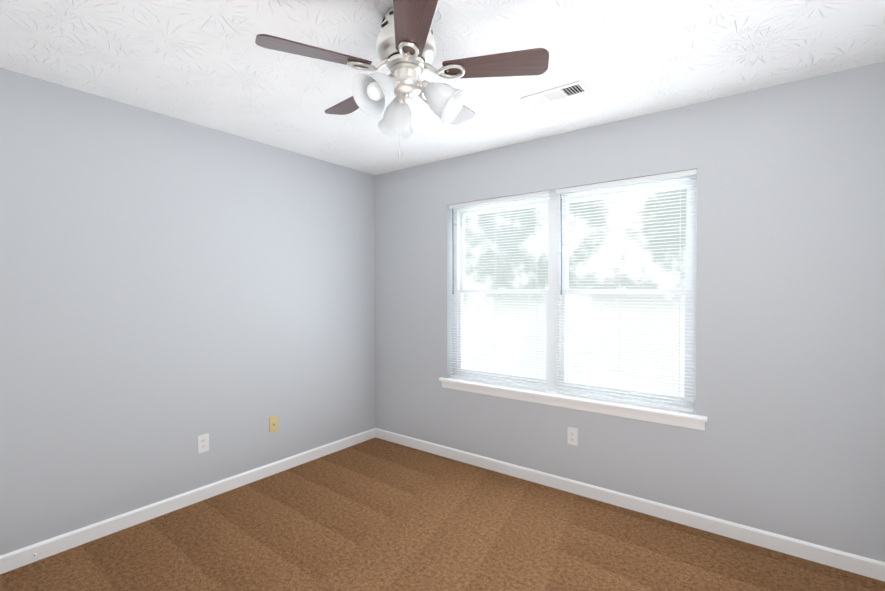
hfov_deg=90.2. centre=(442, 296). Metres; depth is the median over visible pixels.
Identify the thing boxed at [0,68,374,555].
wall
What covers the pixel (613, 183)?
window blinds
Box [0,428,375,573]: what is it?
baseboard
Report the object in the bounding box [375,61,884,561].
wall
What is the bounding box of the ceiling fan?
[255,0,548,156]
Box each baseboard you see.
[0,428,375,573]
[376,428,884,581]
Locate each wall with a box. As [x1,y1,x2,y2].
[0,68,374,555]
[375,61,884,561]
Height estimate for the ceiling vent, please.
0.009 m
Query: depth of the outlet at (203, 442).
2.88 m
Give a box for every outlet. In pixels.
[198,433,208,452]
[269,416,277,432]
[568,427,577,445]
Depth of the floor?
2.37 m
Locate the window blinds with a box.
[449,169,696,411]
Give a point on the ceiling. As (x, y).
(212, 64)
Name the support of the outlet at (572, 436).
attached to the wall at (789, 441)
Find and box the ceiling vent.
[520,81,589,107]
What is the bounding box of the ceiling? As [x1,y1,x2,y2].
[0,0,884,174]
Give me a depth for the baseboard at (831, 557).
2.62 m
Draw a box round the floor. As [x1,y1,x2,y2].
[0,437,884,590]
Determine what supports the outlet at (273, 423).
attached to the wall at (172, 289)
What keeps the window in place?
in the wall at (789, 441)
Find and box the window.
[439,175,707,430]
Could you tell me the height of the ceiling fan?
0.547 m

